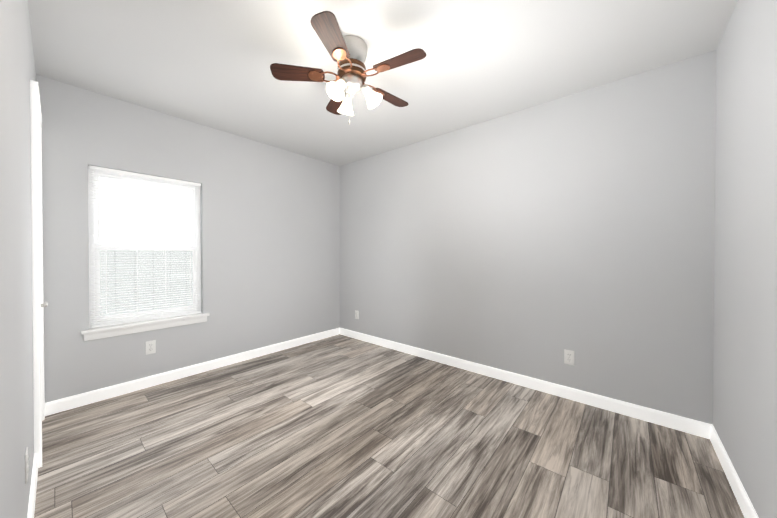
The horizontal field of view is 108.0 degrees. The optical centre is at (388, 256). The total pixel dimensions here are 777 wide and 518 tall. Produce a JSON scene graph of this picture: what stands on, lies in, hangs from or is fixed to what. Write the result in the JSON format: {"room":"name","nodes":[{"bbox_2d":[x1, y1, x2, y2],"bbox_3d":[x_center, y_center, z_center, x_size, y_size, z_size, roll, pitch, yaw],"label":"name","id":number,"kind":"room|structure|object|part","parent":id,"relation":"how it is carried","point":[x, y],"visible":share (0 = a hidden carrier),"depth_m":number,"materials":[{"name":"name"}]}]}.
{"room":"empty bedroom","nodes":[
{"label":"empty bedroom","id":0,"kind":"room"},
{"bbox_2d":[0,0,35,517],"bbox_3d":[-1.110,-0.057,0.739,3.755,2.440,0.140,0,1,40],"label":"wall","id":1,"kind":"structure","parent":0,"point":[17,69],"depth_m":0.91,"materials":[{"name":"paint"}]},
{"bbox_2d":[25,447,28,483],"bbox_3d":[-1.437,0.829,1.122,0.070,0.115,0.008,0,1,40],"label":"electrical outlet","id":2,"kind":"object","parent":1,"relation":"attached to","point":[26,465],"visible":1,"depth_m":1.10,"materials":[{"name":"white plastic"}]},
{"bbox_2d":[27,453,37,517],"bbox_3d":[-0.821,1.118,0.605,2.848,0.092,0.013,0,1,40],"label":"baseboard","id":3,"kind":"structure","parent":1,"relation":"attached to","point":[31,504],"depth_m":1.31,"materials":[{"name":"white wood"}]},
{"bbox_2d":[30,80,44,467],"bbox_3d":[-2.186,0.103,1.764,0.732,2.101,0.027,0,1,40],"label":"door frame","id":4,"kind":"structure","parent":1,"relation":"attached to","point":[37,254],"depth_m":1.53,"materials":[{"name":"white wood"}]},
{"bbox_2d":[36,74,339,402],"bbox_3d":[-1.657,-0.078,3.103,0.140,2.440,3.035,0,1,40],"label":"wall","id":5,"kind":"structure","parent":0,"point":[270,244],"depth_m":2.79,"materials":[{"name":"paint"}]},
{"bbox_2d":[88,165,200,327],"bbox_3d":[-2.139,-0.072,2.538,0.108,1.289,0.774,0,1,40],"label":"window","id":6,"kind":"structure","parent":5,"relation":"in","point":[95,248],"depth_m":2.47,"materials":[{"name":"white plastic"}]},
{"bbox_2d":[136,192,137,280],"bbox_3d":[-2.172,-0.072,2.436,0.025,1.249,0.002,0,1,40],"label":"blind cord","id":7,"kind":"object","parent":6,"relation":"hanging from","point":[136,217],"depth_m":2.43,"materials":[{"name":"white fabric"}]},
{"bbox_3d":[-2.107,-0.075,2.511,0.026,1.279,0.758,0,1,40],"label":"window blind rails","id":8,"kind":"part","parent":6,"relation":"part of","materials":[{"name":"white plastic"}]},
{"bbox_2d":[100,250,192,315],"bbox_3d":[-2.171,0.239,2.568,0.002,0.624,0.732,0,1,40],"label":"screen","id":9,"kind":"object","parent":6,"relation":"attached to","point":[145,282],"depth_m":2.53,"materials":[{"name":"white"}]},
{"bbox_2d":[165,180,165,293],"bbox_3d":[-2.044,-0.073,2.586,0.025,1.249,0.002,0,1,40],"label":"blind cord","id":10,"kind":"object","parent":6,"relation":"hanging from","point":[165,180],"depth_m":2.60,"materials":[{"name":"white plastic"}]},
{"bbox_2d":[189,205,190,270],"bbox_3d":[-1.921,-0.074,2.731,0.025,1.249,0.002,0,1,40],"label":"blind cord","id":11,"kind":"object","parent":6,"relation":"hanging from","point":[189,205],"depth_m":2.72,"materials":[{"name":"white fabric"}]},
{"bbox_2d":[81,313,209,340],"bbox_3d":[-2.094,0.610,2.506,0.104,0.084,0.864,0,1,40],"label":"window sill","id":12,"kind":"structure","parent":5,"relation":"attached to","point":[120,329],"depth_m":2.42,"materials":[{"name":"white wood"}]},
{"bbox_2d":[145,340,155,354],"bbox_3d":[-2.093,0.802,2.483,0.008,0.115,0.070,0,1,40],"label":"outlet","id":13,"kind":"object","parent":5,"relation":"attached to","point":[150,347],"visible":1,"depth_m":2.48,"materials":[{"name":"white plastic"}]},
{"bbox_2d":[45,328,339,415],"bbox_3d":[-1.599,1.096,3.064,0.013,0.092,2.755,0,1,40],"label":"baseboard","id":14,"kind":"structure","parent":5,"relation":"attached to","point":[68,403],"depth_m":2.57,"materials":[{"name":"white wood"}]},
{"bbox_2d":[28,0,737,165],"bbox_3d":[-0.226,-1.337,1.877,3.895,0.100,3.035,0,1,40],"label":"ceiling","id":15,"kind":"structure","parent":0,"point":[208,63],"depth_m":1.80,"materials":[{"name":"paint"}]},
{"bbox_2d":[270,11,425,124],"bbox_3d":[-0.199,-1.056,1.744,0.915,0.460,0.901,0,1,40],"label":"ceiling fan","id":16,"kind":"object","parent":15,"relation":"hanging from","point":[348,54],"visible":1,"depth_m":1.66,"materials":[{"name":"brown wood"}]},
{"bbox_3d":[-0.540,-1.094,1.691,0.312,0.006,0.120,0,-11,-8],"label":"blade","id":17,"kind":"part","parent":16,"relation":"part of","materials":[{"name":"brown wood"}]},
{"label":"blade","id":18,"kind":"part","parent":16,"relation":"part of","materials":[{"name":"brown wood"}]},
{"bbox_3d":[-0.298,-0.973,1.630,0.112,0.125,0.120,0,1,35],"label":"lamp shade","id":19,"kind":"part","parent":16,"relation":"part of","materials":[{"name":"white glass"}]},
{"label":"blade","id":20,"kind":"part","parent":16,"relation":"part of","materials":[{"name":"brown wood"}]},
{"bbox_3d":[-0.278,-0.975,1.851,0.112,0.125,0.120,0,1,-25],"label":"lamp shade","id":21,"kind":"part","parent":16,"relation":"part of","materials":[{"name":"white glass"}]},
{"bbox_3d":[-0.224,-1.129,1.733,0.188,0.314,0.188,0,1,40],"label":"motor","id":22,"kind":"part","parent":16,"relation":"part of","materials":[{"name":"brown metal"}]},
{"bbox_3d":[-0.152,-1.027,1.727,0.073,0.048,0.048,0,1,5],"label":"arm","id":23,"kind":"part","parent":16,"relation":"part of"},
{"bbox_3d":[-0.097,-0.974,1.723,0.120,0.125,0.112,0,1,5],"label":"lamp shade","id":24,"kind":"part","parent":16,"relation":"part of","materials":[{"name":"white glass"}]},
{"bbox_3d":[0.006,-1.096,1.954,0.312,0.006,0.120,0,12,-44],"label":"blade","id":25,"kind":"part","parent":16,"relation":"part of","materials":[{"name":"brown wood"}]},
{"bbox_3d":[0.057,-1.093,1.582,0.312,0.006,0.120,0,12,28],"label":"blade","id":26,"kind":"part","parent":16,"relation":"part of","materials":[{"name":"brown wood"}]},
{"bbox_2d":[34,334,743,517],"bbox_3d":[-0.226,1.203,1.899,3.895,0.100,3.035,0,1,40],"label":"floor","id":27,"kind":"structure","parent":0,"point":[339,426],"depth_m":1.67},
{"bbox_2d":[339,50,715,424],"bbox_3d":[0.764,-0.077,2.946,3.755,2.440,0.140,0,1,40],"label":"wall","id":28,"kind":"structure","parent":0,"point":[534,241],"depth_m":2.30,"materials":[{"name":"paint"}]},
{"bbox_2d":[355,310,358,318],"bbox_3d":[-0.434,0.805,3.874,0.070,0.115,0.008,0,1,40],"label":"electrical outlet","id":29,"kind":"object","parent":28,"relation":"attached to","point":[356,314],"visible":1,"depth_m":3.87,"materials":[{"name":"white plastic"}]},
{"bbox_2d":[340,328,711,438],"bbox_3d":[0.661,1.097,2.943,3.615,0.092,0.013,0,1,40],"label":"baseboard","id":30,"kind":"structure","parent":28,"relation":"attached to","point":[684,424],"depth_m":2.31,"materials":[{"name":"white wood"}]},
{"bbox_2d":[564,349,573,364],"bbox_3d":[1.454,0.814,2.270,0.070,0.115,0.008,0,1,40],"label":"electrical outlet","id":31,"kind":"object","parent":28,"relation":"attached to","point":[569,357],"visible":1,"depth_m":2.27,"materials":[{"name":"white plastic"}]},
{"bbox_2d":[713,0,776,517],"bbox_3d":[1.205,-0.057,0.672,0.140,2.440,2.755,0,1,40],"label":"wall","id":32,"kind":"structure","parent":0,"point":[745,353],"depth_m":1.27,"materials":[{"name":"paint"}]},
{"bbox_2d":[710,425,758,517],"bbox_3d":[1.147,1.117,0.732,0.013,0.092,2.755,0,1,40],"label":"baseboard","id":33,"kind":"structure","parent":32,"relation":"attached to","point":[743,501],"depth_m":1.39,"materials":[{"name":"white wood"}]},
{"label":"outside","id":34,"kind":"structure","parent":0,"visible":0},
{"bbox_2d":[99,177,192,315],"bbox_3d":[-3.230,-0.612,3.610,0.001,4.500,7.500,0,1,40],"label":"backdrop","id":35,"kind":"structure","parent":34,"point":[172,232],"depth_m":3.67,"materials":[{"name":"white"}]}
]}

